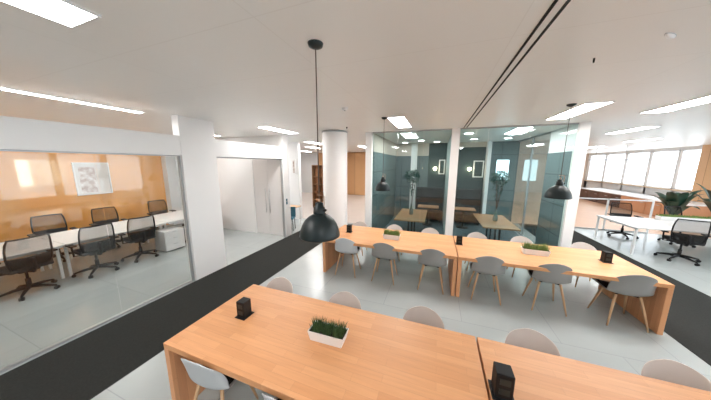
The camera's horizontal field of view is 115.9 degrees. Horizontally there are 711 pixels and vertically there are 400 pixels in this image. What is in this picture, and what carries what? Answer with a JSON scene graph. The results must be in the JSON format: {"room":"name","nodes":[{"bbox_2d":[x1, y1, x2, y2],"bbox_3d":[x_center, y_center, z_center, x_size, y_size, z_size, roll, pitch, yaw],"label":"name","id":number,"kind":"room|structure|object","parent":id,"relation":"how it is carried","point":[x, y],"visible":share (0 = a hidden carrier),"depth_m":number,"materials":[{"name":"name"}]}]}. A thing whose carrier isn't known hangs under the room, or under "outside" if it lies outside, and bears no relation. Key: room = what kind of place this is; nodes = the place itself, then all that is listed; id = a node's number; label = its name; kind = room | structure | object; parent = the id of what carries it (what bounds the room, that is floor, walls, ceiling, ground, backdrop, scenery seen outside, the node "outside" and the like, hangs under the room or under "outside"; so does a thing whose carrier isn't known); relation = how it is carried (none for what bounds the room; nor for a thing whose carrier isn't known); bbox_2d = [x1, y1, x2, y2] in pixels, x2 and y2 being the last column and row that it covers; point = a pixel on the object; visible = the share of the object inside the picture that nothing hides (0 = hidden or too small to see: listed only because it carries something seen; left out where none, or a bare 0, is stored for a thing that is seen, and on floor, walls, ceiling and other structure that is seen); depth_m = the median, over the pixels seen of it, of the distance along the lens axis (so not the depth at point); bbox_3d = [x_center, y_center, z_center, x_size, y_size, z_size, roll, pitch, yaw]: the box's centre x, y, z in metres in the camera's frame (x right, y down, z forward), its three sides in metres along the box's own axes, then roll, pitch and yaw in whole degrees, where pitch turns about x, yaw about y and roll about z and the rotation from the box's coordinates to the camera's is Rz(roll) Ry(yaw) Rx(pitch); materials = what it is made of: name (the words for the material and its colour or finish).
{"room":"open-plan office","nodes":[
{"label":"open-plan office","id":0,"kind":"room"},
{"bbox_2d":[0,151,168,261],"bbox_3d":[-8.981,0.113,3.745,0.150,3.190,10.030,4,10,20],"label":"wall","id":1,"kind":"structure","parent":0,"point":[32,184],"depth_m":6.12,"materials":[{"name":"orange paint"}]},
{"bbox_2d":[71,162,112,195],"bbox_3d":[-7.805,-0.639,6.624,0.035,0.940,0.740,4,10,20],"label":"framed picture","id":2,"kind":"object","parent":1,"relation":"attached to","point":[89,178],"visible":1,"depth_m":6.60,"materials":[{"name":"white paper"}]},
{"bbox_2d":[77,167,98,192],"bbox_3d":[-7.845,-0.594,6.533,0.002,0.740,0.330,4,10,20],"label":"print","id":3,"kind":"object","parent":2,"relation":"attached to","point":[87,177],"depth_m":6.53},
{"bbox_2d":[0,115,226,279],"bbox_3d":[-4.433,0.553,1.124,0.175,3.190,8.141,4,10,20],"label":"wall","id":4,"kind":"structure","parent":0,"point":[198,159],"depth_m":4.14,"materials":[{"name":"white paint"}]},
{"bbox_2d":[0,149,194,373],"bbox_3d":[-4.540,0.956,0.856,0.060,2.480,7.450,4,10,20],"label":"window","id":5,"kind":"structure","parent":4,"relation":"in","point":[20,361],"depth_m":3.36,"materials":[{"name":"grey metal"}]},
{"bbox_2d":[217,157,285,236],"bbox_3d":[-2.651,0.132,5.974,0.050,2.480,2.195,4,10,20],"label":"trim","id":6,"kind":"structure","parent":4,"relation":"attached to","point":[281,173],"depth_m":6.87,"materials":[{"name":"white paint"}]},
{"bbox_2d":[161,135,278,232],"bbox_3d":[-4.725,-0.520,7.735,5.090,3.190,0.470,4,10,20],"label":"wall","id":7,"kind":"structure","parent":0,"point":[236,179],"depth_m":7.69,"materials":[{"name":"white paint"}]},
{"bbox_2d":[252,159,270,233],"bbox_3d":[-3.097,-0.142,7.311,0.560,2.570,0.097,4,10,20],"label":"door","id":8,"kind":"structure","parent":7,"relation":"in","point":[259,165],"depth_m":7.31,"materials":[{"name":"white paint"}]},
{"bbox_2d":[266,159,282,235],"bbox_3d":[-2.561,-0.110,7.119,0.560,2.570,0.097,4,10,20],"label":"door","id":9,"kind":"structure","parent":7,"relation":"in","point":[273,166],"depth_m":7.14,"materials":[{"name":"white paint"}]},
{"bbox_2d":[215,140,282,158],"bbox_3d":[-2.659,-1.268,5.750,0.145,0.352,2.199,4,10,20],"label":"wall","id":10,"kind":"structure","parent":0,"point":[223,148],"depth_m":5.47,"materials":[{"name":"white paint"}]},
{"bbox_2d":[278,135,291,236],"bbox_3d":[-2.203,-0.401,7.047,0.188,3.190,0.260,4,10,20],"label":"wall","id":11,"kind":"structure","parent":0,"point":[283,142],"depth_m":6.99,"materials":[{"name":"white paint"}]},
{"bbox_2d":[288,142,302,218],"bbox_3d":[-5.304,-0.949,10.368,6.380,3.190,0.150,4,10,20],"label":"wall","id":12,"kind":"structure","parent":0,"point":[293,147],"depth_m":9.28,"materials":[{"name":"white paint"}]},
{"bbox_2d":[300,152,364,194],"bbox_3d":[-1.387,-2.072,17.367,10.700,3.190,0.150,4,10,20],"label":"wall","id":13,"kind":"structure","parent":0,"point":[355,160],"depth_m":17.00,"materials":[{"name":"white paint"}]},
{"bbox_2d":[322,130,347,227],"bbox_3d":[-0.565,-0.266,6.250,0.700,3.190,0.700,4,10,20],"label":"round column","id":14,"kind":"structure","parent":0,"point":[334,142],"depth_m":5.91,"materials":[{"name":"white paint"}]},
{"bbox_2d":[0,0,710,153],"bbox_3d":[2.524,-2.311,8.642,23.900,0.100,27.700,4,10,20],"label":"ceiling","id":15,"kind":"structure","parent":0,"point":[239,66],"depth_m":1.98,"materials":[{"name":"paint"}]},
{"bbox_2d":[0,0,101,28],"bbox_3d":[-1.854,-0.994,0.787,0.320,0.012,1.240,4,10,20],"label":"recessed light","id":16,"kind":"object","parent":15,"relation":"in","point":[64,12],"visible":1,"depth_m":1.26,"materials":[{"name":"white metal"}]},
{"bbox_2d":[0,88,144,113],"bbox_3d":[-3.876,-1.391,3.198,0.150,0.012,1.320,4,10,20],"label":"recessed light","id":17,"kind":"object","parent":15,"relation":"in","point":[4,89],"visible":1,"depth_m":3.01,"materials":[{"name":"white plastic"}]},
{"bbox_2d":[300,39,339,242],"bbox_3d":[-0.290,-0.416,1.717,0.327,1.441,0.327,4,10,20],"label":"pendant lamp","id":18,"kind":"object","parent":15,"relation":"hanging from","point":[319,227],"visible":1,"depth_m":1.71,"materials":[{"name":"black metal"}]},
{"bbox_2d":[313,202,324,214],"bbox_3d":[-0.292,0.067,1.795,0.096,0.106,0.096,4,10,20],"label":"socket","id":19,"kind":"object","parent":18,"relation":"attached to","point":[319,209],"depth_m":1.76,"materials":[{"name":"black metal"}]},
{"bbox_2d":[375,117,389,190],"bbox_3d":[0.536,-0.864,4.261,0.293,1.366,0.293,4,10,20],"label":"pendant lamp","id":20,"kind":"object","parent":15,"relation":"hanging from","point":[381,186],"visible":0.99,"depth_m":4.26,"materials":[{"name":"black metal"}]},
{"bbox_2d":[387,116,411,127],"bbox_3d":[0.944,-1.611,4.648,0.320,0.012,1.240,4,10,20],"label":"recessed light","id":21,"kind":"object","parent":15,"relation":"in","point":[401,121],"visible":1,"depth_m":4.49,"materials":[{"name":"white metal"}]},
{"bbox_2d":[464,0,570,127],"bbox_3d":[1.285,-1.136,1.700,0.080,0.004,7.620,4,10,20],"label":"air slot","id":22,"kind":"object","parent":15,"relation":"attached to","point":[557,6],"visible":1,"depth_m":1.61,"materials":[{"name":"black metal"}]},
{"bbox_2d":[543,103,576,199],"bbox_3d":[3.098,-0.703,3.301,0.333,1.361,0.333,4,10,20],"label":"pendant lamp","id":23,"kind":"object","parent":15,"relation":"hanging from","point":[559,191],"visible":1,"depth_m":3.30,"materials":[{"name":"black metal"}]},
{"bbox_2d":[545,101,614,119],"bbox_3d":[3.587,-1.441,3.649,0.320,0.012,1.240,4,10,20],"label":"recessed light","id":24,"kind":"object","parent":15,"relation":"in","point":[585,107],"visible":1,"depth_m":3.46,"materials":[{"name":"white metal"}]},
{"bbox_2d":[605,126,661,133],"bbox_3d":[6.869,-1.742,5.571,0.320,0.012,1.240,4,10,20],"label":"recessed light","id":25,"kind":"object","parent":15,"relation":"in","point":[646,127],"visible":0.97,"depth_m":5.41,"materials":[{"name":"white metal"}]},
{"bbox_2d":[639,95,710,113],"bbox_3d":[4.683,-1.348,3.099,0.320,0.012,1.240,4,10,20],"label":"recessed light","id":26,"kind":"object","parent":15,"relation":"in","point":[706,99],"visible":1,"depth_m":3.21,"materials":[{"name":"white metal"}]},
{"bbox_2d":[0,192,710,399],"bbox_3d":[2.514,0.935,9.168,23.900,0.104,27.700,4,10,20],"label":"floor","id":27,"kind":"structure","parent":0,"point":[48,315],"depth_m":4.03,"materials":[{"name":"tile"}]},
{"bbox_2d":[0,233,60,301],"bbox_3d":[-5.928,1.152,3.980,0.727,1.082,0.716,2,9,13],"label":"chair","id":28,"kind":"object","parent":27,"relation":"on","point":[28,254],"visible":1,"depth_m":3.87,"materials":[{"name":"black fabric"}]},
{"bbox_2d":[0,241,65,278],"bbox_3d":[-6.781,1.373,3.672,1.380,0.740,2.220,4,10,20],"label":"desk","id":29,"kind":"object","parent":27,"relation":"on","point":[56,245],"visible":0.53,"depth_m":4.47,"materials":[{"name":"white"}]},
{"bbox_2d":[27,213,78,261],"bbox_3d":[-7.245,0.922,5.374,0.727,1.082,0.716,4,10,24],"label":"chair","id":30,"kind":"object","parent":27,"relation":"on","point":[51,223],"visible":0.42,"depth_m":5.44,"materials":[{"name":"black fabric"}]},
{"bbox_2d":[65,222,119,278],"bbox_3d":[-5.596,1.026,4.766,0.727,1.082,0.716,4,10,22],"label":"chair","id":31,"kind":"object","parent":27,"relation":"on","point":[95,240],"visible":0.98,"depth_m":4.61,"materials":[{"name":"black plastic"}]},
{"bbox_2d":[48,220,166,275],"bbox_3d":[-6.093,1.072,5.542,1.380,0.740,1.790,4,10,20],"label":"desk","id":32,"kind":"object","parent":27,"relation":"on","point":[69,237],"visible":0.41,"depth_m":4.96,"materials":[{"name":"white laminate"}]},
{"bbox_2d":[89,206,127,247],"bbox_3d":[-6.910,0.775,6.283,0.727,1.082,0.716,5,10,25],"label":"chair","id":33,"kind":"object","parent":27,"relation":"on","point":[104,215],"visible":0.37,"depth_m":6.36,"materials":[{"name":"black fabric"}]},
{"bbox_2d":[118,215,158,262],"bbox_3d":[-5.367,0.907,5.503,0.727,1.082,0.716,5,10,25],"label":"chair","id":34,"kind":"object","parent":27,"relation":"on","point":[139,229],"visible":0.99,"depth_m":5.34,"materials":[{"name":"black plastic"}]},
{"bbox_2d":[0,231,321,399],"bbox_3d":[-3.098,1.885,2.884,1.302,0.006,11.880,4,10,20],"label":"carpet runner","id":35,"kind":"object","parent":27,"relation":"on","point":[82,368],"visible":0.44,"depth_m":3.01,"materials":[{"name":"black carpet"}]},
{"bbox_2d":[147,200,175,229],"bbox_3d":[-6.546,0.569,7.560,0.727,1.082,0.716,5,10,25],"label":"chair","id":36,"kind":"object","parent":27,"relation":"on","point":[155,207],"visible":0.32,"depth_m":7.65,"materials":[{"name":"black plastic"}]},
{"bbox_2d":[147,210,183,242],"bbox_3d":[-5.515,0.820,7.110,1.380,0.740,1.570,4,10,20],"label":"desk","id":37,"kind":"object","parent":27,"relation":"on","point":[176,216],"visible":0.25,"depth_m":6.63,"materials":[{"name":"white laminate"}]},
{"bbox_2d":[154,226,184,251],"bbox_3d":[-5.098,1.073,6.119,0.460,0.559,0.480,4,10,20],"label":"pedestal","id":38,"kind":"object","parent":27,"relation":"on","point":[167,239],"visible":0.95,"depth_m":5.96,"materials":[{"name":"white"}]},
{"bbox_2d":[181,358,258,399],"bbox_3d":[-1.242,1.633,2.039,0.469,0.790,0.464,3,10,17],"label":"shell chair","id":39,"kind":"object","parent":27,"relation":"on","point":[203,376],"visible":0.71,"depth_m":1.81,"materials":[{"name":"grey plastic"}]},
{"bbox_2d":[266,277,292,292],"bbox_3d":[-1.077,1.490,2.925,0.469,0.790,0.464,3,10,18],"label":"shell chair","id":40,"kind":"object","parent":27,"relation":"on","point":[279,283],"visible":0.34,"depth_m":3.07,"materials":[{"name":"white plastic"}]},
{"bbox_2d":[312,165,323,207],"bbox_3d":[-1.883,-0.699,11.763,0.720,2.270,0.340,4,10,20],"label":"bookcase","id":41,"kind":"object","parent":27,"relation":"on","point":[314,167],"visible":0.47,"depth_m":11.83,"materials":[{"name":"brown wood"}]},
{"bbox_2d":[163,284,488,399],"bbox_3d":[-0.303,1.645,2.094,2.635,0.750,1.055,4,10,20],"label":"table","id":42,"kind":"object","parent":27,"relation":"on","point":[271,351],"visible":0.98,"depth_m":1.91,"materials":[{"name":"brown wood"}]},
{"bbox_2d":[235,297,253,320],"bbox_3d":[-1.174,1.133,2.343,0.130,0.175,0.140,4,10,20],"label":"box","id":43,"kind":"object","parent":42,"relation":"on","point":[243,305],"visible":1,"depth_m":2.31,"materials":[{"name":"black plastic"}]},
{"bbox_2d":[308,317,348,347],"bbox_3d":[-0.245,1.187,2.026,0.421,0.177,0.196,3,10,18],"label":"grass planter","id":44,"kind":"object","parent":42,"relation":"on","point":[332,334],"visible":1,"depth_m":1.99,"materials":[{"name":"white"}]},
{"bbox_2d":[329,291,360,308],"bbox_3d":[-0.181,1.548,2.583,0.469,0.790,0.464,4,10,20],"label":"shell chair","id":45,"kind":"object","parent":27,"relation":"on","point":[345,298],"visible":0.32,"depth_m":2.73,"materials":[{"name":"grey plastic"}]},
{"bbox_2d":[335,238,360,277],"bbox_3d":[-0.163,1.154,4.790,0.511,0.861,0.506,3,10,17],"label":"shell chair","id":46,"kind":"object","parent":27,"relation":"on","point":[342,245],"visible":1,"depth_m":4.58,"materials":[{"name":"grey plastic"}]},
{"bbox_2d":[371,243,397,284],"bbox_3d":[0.601,1.200,4.527,0.511,0.861,0.506,4,10,20],"label":"shell chair","id":47,"kind":"object","parent":27,"relation":"on","point":[382,250],"visible":1,"depth_m":4.32,"materials":[{"name":"grey plastic"}]},
{"bbox_2d":[323,225,457,295],"bbox_3d":[0.742,1.188,4.931,2.635,0.750,1.230,4,10,20],"label":"table","id":48,"kind":"object","parent":27,"relation":"on","point":[411,242],"visible":0.74,"depth_m":4.73,"materials":[{"name":"brown wood"}]},
{"bbox_2d":[383,229,400,239],"bbox_3d":[0.773,0.724,4.755,0.423,0.223,0.186,4,10,20],"label":"grass planter","id":49,"kind":"object","parent":48,"relation":"on","point":[392,235],"visible":1,"depth_m":4.72,"materials":[{"name":"white ceramic"}]},
{"bbox_2d":[403,306,444,328],"bbox_3d":[0.676,1.596,2.307,0.469,0.790,0.464,4,10,21],"label":"shell chair","id":50,"kind":"object","parent":27,"relation":"on","point":[419,314],"visible":0.3,"depth_m":2.45,"materials":[{"name":"grey plastic"}]},
{"bbox_2d":[417,249,446,294],"bbox_3d":[1.447,1.251,4.224,0.511,0.861,0.506,4,10,20],"label":"shell chair","id":51,"kind":"object","parent":27,"relation":"on","point":[430,257],"visible":0.99,"depth_m":4.01,"materials":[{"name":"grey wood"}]},
{"bbox_2d":[467,256,504,304],"bbox_3d":[2.293,1.303,3.921,0.511,0.861,0.506,4,10,20],"label":"shell chair","id":52,"kind":"object","parent":27,"relation":"on","point":[489,265],"visible":1,"depth_m":3.72,"materials":[{"name":"grey plastic"}]},
{"bbox_2d":[506,236,535,280],"bbox_3d":[3.544,1.213,4.725,0.469,0.790,0.464,4,10,20],"label":"shell chair","id":53,"kind":"object","parent":27,"relation":"on","point":[519,239],"visible":0.25,"depth_m":4.86,"materials":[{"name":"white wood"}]},
{"bbox_2d":[505,328,560,355],"bbox_3d":[1.585,1.652,1.976,0.469,0.790,0.464,4,10,20],"label":"shell chair","id":54,"kind":"object","parent":27,"relation":"on","point":[527,338],"visible":0.35,"depth_m":2.11,"materials":[{"name":"white plastic"}]},
{"bbox_2d":[522,264,572,316],"bbox_3d":[3.140,1.350,3.650,0.511,0.861,0.506,4,10,20],"label":"shell chair","id":55,"kind":"object","parent":27,"relation":"on","point":[554,276],"visible":1,"depth_m":3.46,"materials":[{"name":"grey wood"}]},
{"bbox_2d":[454,236,674,334],"bbox_3d":[3.233,1.341,4.038,2.635,0.750,1.230,4,10,20],"label":"table","id":56,"kind":"object","parent":27,"relation":"on","point":[583,262],"visible":0.62,"depth_m":3.64,"materials":[{"name":"brown wood"}]},
{"bbox_2d":[521,242,550,256],"bbox_3d":[3.206,0.859,3.969,0.475,0.224,0.183,4,10,20],"label":"grass planter","id":57,"kind":"object","parent":56,"relation":"on","point":[529,249],"visible":1,"depth_m":3.93,"materials":[{"name":"white ceramic"}]},
{"bbox_2d":[598,250,613,263],"bbox_3d":[4.139,0.935,3.666,0.130,0.175,0.140,4,10,20],"label":"box","id":58,"kind":"object","parent":56,"relation":"on","point":[606,256],"visible":1,"depth_m":3.63,"materials":[{"name":"black plastic"}]},
{"bbox_2d":[570,242,601,286],"bbox_3d":[4.505,1.275,4.359,0.469,0.790,0.464,4,10,20],"label":"shell chair","id":59,"kind":"object","parent":27,"relation":"on","point":[579,245],"visible":0.26,"depth_m":4.49,"materials":[{"name":"white plastic"}]},
{"bbox_2d":[476,337,710,399],"bbox_3d":[2.189,1.798,1.201,2.635,0.750,1.055,4,10,20],"label":"table","id":60,"kind":"object","parent":27,"relation":"on","point":[538,375],"visible":0.88,"depth_m":1.65,"materials":[{"name":"brown wood"}]},
{"bbox_2d":[488,361,514,399],"bbox_3d":[1.026,1.262,1.551,0.140,0.189,0.151,4,10,20],"label":"box","id":61,"kind":"object","parent":60,"relation":"on","point":[502,383],"visible":1,"depth_m":1.51,"materials":[{"name":"black plastic"}]},
{"bbox_2d":[579,188,626,201],"bbox_3d":[15.982,-0.318,14.517,1.330,0.750,2.000,4,10,20],"label":"desk","id":62,"kind":"object","parent":27,"relation":"on","point":[584,192],"visible":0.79,"depth_m":14.45,"materials":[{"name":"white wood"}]},
{"bbox_2d":[581,188,626,191],"bbox_3d":[15.988,-0.664,14.459,1.320,0.050,2.000,4,10,20],"label":"countertop","id":63,"kind":"structure","parent":62,"relation":"on","point":[594,189],"depth_m":14.40,"materials":[{"name":"white"}]},
{"bbox_2d":[518,223,710,365],"bbox_3d":[4.693,2.098,1.721,1.585,0.006,14.980,4,10,20],"label":"carpet runner","id":64,"kind":"object","parent":27,"relation":"on","point":[688,322],"visible":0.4,"depth_m":3.58,"materials":[{"name":"black carpet"}]},
{"bbox_2d":[574,197,654,233],"bbox_3d":[9.096,-0.480,7.757,2.060,3.190,0.040,4,10,20],"label":"frame","id":65,"kind":"object","parent":27,"relation":"on","point":[608,200],"visible":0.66,"depth_m":7.88,"materials":[{"name":"grey metal"}]},
{"bbox_2d":[597,191,646,205],"bbox_3d":[15.333,-0.034,12.753,1.330,0.750,1.800,4,10,20],"label":"desk","id":66,"kind":"object","parent":27,"relation":"on","point":[602,194],"visible":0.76,"depth_m":12.87,"materials":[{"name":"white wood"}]},
{"bbox_2d":[599,191,646,194],"bbox_3d":[15.339,-0.380,12.696,1.320,0.050,1.800,4,10,20],"label":"countertop","id":67,"kind":"structure","parent":66,"relation":"on","point":[611,192],"depth_m":12.77,"materials":[{"name":"white"}]},
{"bbox_2d":[587,275,657,332],"bbox_3d":[3.976,1.406,3.318,0.511,0.861,0.506,3,10,18],"label":"shell chair","id":68,"kind":"object","parent":27,"relation":"on","point":[639,286],"visible":1,"depth_m":3.13,"materials":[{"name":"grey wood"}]},
{"bbox_2d":[606,202,643,239],"bbox_3d":[8.758,0.668,7.253,0.716,1.082,0.727,5,10,25],"label":"chair","id":69,"kind":"object","parent":27,"relation":"on","point":[617,208],"visible":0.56,"depth_m":7.41,"materials":[{"name":"black plastic"}]},
{"bbox_2d":[620,194,658,213],"bbox_3d":[14.752,0.220,11.176,1.330,0.750,1.600,4,10,20],"label":"base cabinet","id":70,"kind":"object","parent":27,"relation":"on","point":[638,206],"visible":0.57,"depth_m":11.16,"materials":[{"name":"orange wood"}]},
{"bbox_2d":[621,194,658,198],"bbox_3d":[14.758,-0.126,11.118,1.320,0.050,1.600,4,10,20],"label":"countertop","id":71,"kind":"structure","parent":70,"relation":"on","point":[635,196],"depth_m":11.28,"materials":[{"name":"white"}]},
{"bbox_2d":[594,215,710,254],"bbox_3d":[9.027,1.054,5.955,3.280,0.740,1.550,4,10,20],"label":"desk","id":72,"kind":"object","parent":27,"relation":"on","point":[636,223],"visible":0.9,"depth_m":6.23,"materials":[{"name":"white laminate"}]},
{"bbox_2d":[655,214,710,220],"bbox_3d":[9.990,0.553,6.215,2.203,0.170,0.208,4,10,20],"label":"planter","id":73,"kind":"object","parent":72,"relation":"on","point":[667,217],"visible":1,"depth_m":6.40,"materials":[{"name":"white"}]},
{"bbox_2d":[641,359,710,391],"bbox_3d":[2.462,1.710,1.641,0.469,0.790,0.464,4,10,20],"label":"shell chair","id":74,"kind":"object","parent":27,"relation":"on","point":[668,370],"visible":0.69,"depth_m":1.78,"materials":[{"name":"white plastic"}]},
{"bbox_2d":[657,206,695,247],"bbox_3d":[9.691,0.776,6.603,0.716,1.082,0.727,1,9,3],"label":"chair","id":75,"kind":"object","parent":27,"relation":"on","point":[677,210],"visible":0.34,"depth_m":6.83,"materials":[{"name":"black plastic"}]},
{"bbox_2d":[644,199,710,216],"bbox_3d":[14.206,0.459,9.691,1.330,0.750,1.600,4,10,20],"label":"base cabinet","id":76,"kind":"object","parent":27,"relation":"on","point":[658,209],"visible":0.34,"depth_m":9.11,"materials":[{"name":"orange wood"}]},
{"bbox_2d":[646,199,706,206],"bbox_3d":[14.211,0.114,9.634,1.320,0.050,1.600,4,10,20],"label":"countertop","id":77,"kind":"structure","parent":76,"relation":"on","point":[692,203],"depth_m":9.28,"materials":[{"name":"white"}]},
{"bbox_2d":[651,190,703,211],"bbox_3d":[11.413,0.333,8.032,1.166,1.512,1.132,6,11,34],"label":"potted plant","id":78,"kind":"object","parent":27,"relation":"on","point":[670,199],"visible":0.45,"depth_m":7.77,"materials":[{"name":"green plant"}]},
{"bbox_2d":[654,218,710,265],"bbox_3d":[8.027,0.957,5.455,0.716,1.082,0.727,8,12,39],"label":"chair","id":79,"kind":"object","parent":27,"relation":"on","point":[684,232],"visible":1,"depth_m":5.24,"materials":[{"name":"black plastic"}]},
{"bbox_2d":[686,184,710,211],"bbox_3d":[12.308,0.316,7.553,1.596,1.705,1.466,4,10,20],"label":"potted plant","id":80,"kind":"object","parent":27,"relation":"on","point":[707,202],"visible":0.69,"depth_m":7.58,"materials":[{"name":"green plant"}]},
{"bbox_2d":[365,132,396,226],"bbox_3d":[1.033,-0.571,8.158,0.182,3.190,3.936,4,10,20],"label":"wall","id":81,"kind":"structure","parent":0,"point":[369,135],"depth_m":6.38,"materials":[{"name":"white paint"}]},
{"bbox_2d":[372,152,395,228],"bbox_3d":[1.145,-0.326,8.248,0.020,2.680,3.766,4,10,20],"label":"cladding","id":82,"kind":"object","parent":81,"relation":"attached to","point":[383,202],"visible":0.86,"depth_m":7.76,"materials":[{"name":"glass"}]},
{"bbox_2d":[409,143,417,208],"bbox_3d":[2.494,-0.803,9.617,0.240,3.190,0.160,4,10,20],"label":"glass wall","id":83,"kind":"structure","parent":0,"point":[414,151],"depth_m":9.43,"materials":[{"name":"white paint"}]},
{"bbox_2d":[442,135,451,234],"bbox_3d":[3.110,-0.453,7.477,0.080,3.190,3.816,4,10,20],"label":"glass wall","id":84,"kind":"structure","parent":0,"point":[449,141],"depth_m":7.69,"materials":[{"name":"grey paint"}]},
{"bbox_2d":[445,128,460,235],"bbox_3d":[2.437,-0.159,5.646,0.180,3.190,0.130,4,10,20],"label":"trim","id":85,"kind":"structure","parent":84,"relation":"attached to","point":[455,139],"depth_m":5.54,"materials":[{"name":"white paint"}]},
{"bbox_2d":[453,123,578,224],"bbox_3d":[3.564,-0.087,5.227,2.230,3.190,0.040,4,10,20],"label":"window frame","id":86,"kind":"structure","parent":84,"relation":"in","point":[559,123],"depth_m":4.92,"materials":[{"name":"grey metal"}]},
{"bbox_2d":[384,216,518,241],"bbox_3d":[3.203,1.130,7.665,4.390,0.005,3.856,4,10,20],"label":"floor","id":87,"kind":"structure","parent":0,"point":[506,235],"depth_m":8.06,"materials":[{"name":"blue tile"}]},
{"bbox_2d":[394,208,426,231],"bbox_3d":[1.815,0.824,7.198,0.860,0.750,1.700,4,10,20],"label":"meeting table","id":88,"kind":"object","parent":87,"relation":"on","point":[418,215],"visible":0.81,"depth_m":6.82,"materials":[{"name":"brown wood"}]},
{"bbox_2d":[405,169,419,214],"bbox_3d":[1.765,-0.256,6.982,0.509,1.446,0.496,4,10,20],"label":"vase","id":89,"kind":"object","parent":88,"relation":"on","point":[416,176],"visible":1,"depth_m":6.90,"materials":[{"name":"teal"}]},
{"bbox_2d":[416,187,443,221],"bbox_3d":[3.068,0.183,9.296,1.070,1.350,0.640,4,10,20],"label":"bench sofa","id":90,"kind":"object","parent":87,"relation":"on","point":[426,196],"visible":0.73,"depth_m":9.35,"materials":[{"name":"black fabric"}]},
{"bbox_2d":[453,189,480,224],"bbox_3d":[4.304,0.259,8.853,1.200,1.350,0.640,4,10,20],"label":"bench sofa","id":91,"kind":"object","parent":87,"relation":"on","point":[470,198],"visible":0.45,"depth_m":8.85,"materials":[{"name":"black fabric"}]},
{"bbox_2d":[473,213,520,240],"bbox_3d":[3.958,0.955,6.431,0.820,0.750,1.700,4,10,20],"label":"meeting table","id":92,"kind":"object","parent":87,"relation":"on","point":[486,221],"visible":0.79,"depth_m":6.04,"materials":[{"name":"brown wood"}]},
{"bbox_2d":[489,170,510,220],"bbox_3d":[3.958,-0.117,6.205,0.501,1.435,0.513,4,10,20],"label":"vase","id":93,"kind":"object","parent":92,"relation":"on","point":[497,177],"visible":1,"depth_m":6.12,"materials":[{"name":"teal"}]},
{"bbox_2d":[395,141,519,221],"bbox_3d":[3.938,-0.738,9.248,4.550,3.190,0.120,4,10,20],"label":"wall","id":94,"kind":"structure","parent":0,"point":[500,149],"depth_m":8.96,"materials":[{"name":"teal paint"}]},
{"bbox_2d":[472,161,483,177],"bbox_3d":[4.835,-1.218,8.759,0.370,0.660,0.030,4,10,20],"label":"framed picture","id":95,"kind":"object","parent":94,"relation":"attached to","point":[478,166],"visible":1,"depth_m":8.76,"materials":[{"name":"white"}]},
{"bbox_2d":[495,159,509,179],"bbox_3d":[5.589,-1.141,8.487,0.440,0.800,0.043,4,10,20],"label":"wall screen","id":96,"kind":"object","parent":94,"relation":"attached to","point":[501,164],"visible":0.5,"depth_m":8.44,"materials":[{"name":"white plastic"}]},
{"bbox_2d":[480,141,492,213],"bbox_3d":[5.057,-0.639,8.663,0.120,3.190,0.470,4,10,20],"label":"column","id":97,"kind":"structure","parent":0,"point":[489,143],"depth_m":8.46,"materials":[{"name":"white paint"}]},
{"bbox_2d":[515,154,588,192],"bbox_3d":[12.141,-2.436,19.873,13.000,3.190,0.150,4,10,20],"label":"wall","id":98,"kind":"structure","parent":0,"point":[539,160],"depth_m":18.79,"materials":[{"name":"beige paint"}]},
{"bbox_2d":[535,151,571,245],"bbox_3d":[4.850,0.159,5.518,0.020,2.620,1.146,4,10,20],"label":"cladding","id":99,"kind":"object","parent":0,"point":[551,210],"visible":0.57,"depth_m":5.46,"materials":[{"name":"glass"}]},
{"bbox_2d":[548,124,576,152],"bbox_3d":[4.923,-0.117,5.436,0.140,3.190,1.166,4,10,20],"label":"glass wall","id":100,"kind":"structure","parent":0,"point":[558,137],"depth_m":5.21,"materials":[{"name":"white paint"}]},
{"bbox_2d":[516,132,550,243],"bbox_3d":[5.561,-0.403,7.212,0.050,3.190,2.650,4,10,20],"label":"window","id":101,"kind":"structure","parent":100,"relation":"in","point":[534,137],"depth_m":7.13,"materials":[{"name":"grey metal"}]},
{"bbox_2d":[558,122,591,247],"bbox_3d":[4.702,-0.020,4.835,0.180,3.190,0.130,4,10,20],"label":"column","id":102,"kind":"structure","parent":100,"relation":"attached to","point":[582,133],"depth_m":4.73,"materials":[{"name":"white paint"}]},
{"bbox_2d":[583,146,702,195],"bbox_3d":[13.599,0.009,4.831,0.150,3.190,27.500,4,10,20],"label":"wall","id":103,"kind":"structure","parent":0,"point":[587,184],"depth_m":13.16,"materials":[{"name":"white paint"}]},
{"bbox_2d":[603,153,626,183],"bbox_3d":[17.260,-2.112,14.792,0.120,1.910,1.680,4,10,20],"label":"window","id":104,"kind":"structure","parent":103,"relation":"in","point":[608,155],"depth_m":15.42,"materials":[{"name":"white metal"}]},
{"bbox_2d":[622,152,650,185],"bbox_3d":[16.662,-1.850,13.168,0.120,1.910,1.580,4,10,20],"label":"window","id":105,"kind":"structure","parent":103,"relation":"in","point":[629,154],"depth_m":13.74,"materials":[{"name":"white metal"}]},
{"bbox_2d":[583,180,690,192],"bbox_3d":[16.651,-0.950,13.737,0.220,0.050,8.000,4,10,20],"label":"trim","id":106,"kind":"structure","parent":103,"relation":"attached to","point":[583,180],"depth_m":12.36,"materials":[{"name":"white paint"}]},
{"bbox_2d":[646,150,680,188],"bbox_3d":[16.098,-1.603,11.637,0.120,1.910,1.480,4,10,20],"label":"window","id":107,"kind":"structure","parent":103,"relation":"in","point":[654,152],"depth_m":12.15,"materials":[{"name":"white metal"}]},
{"bbox_2d":[674,149,701,190],"bbox_3d":[15.617,-1.393,10.329,0.120,1.910,1.100,4,10,20],"label":"window","id":108,"kind":"structure","parent":103,"relation":"in","point":[684,152],"depth_m":10.77,"materials":[{"name":"white metal"}]},
{"bbox_2d":[691,145,710,202],"bbox_3d":[14.871,-0.641,8.865,0.250,3.190,2.250,4,10,20],"label":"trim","id":109,"kind":"structure","parent":103,"relation":"attached to","point":[703,173],"depth_m":9.61,"materials":[{"name":"brown wood"}]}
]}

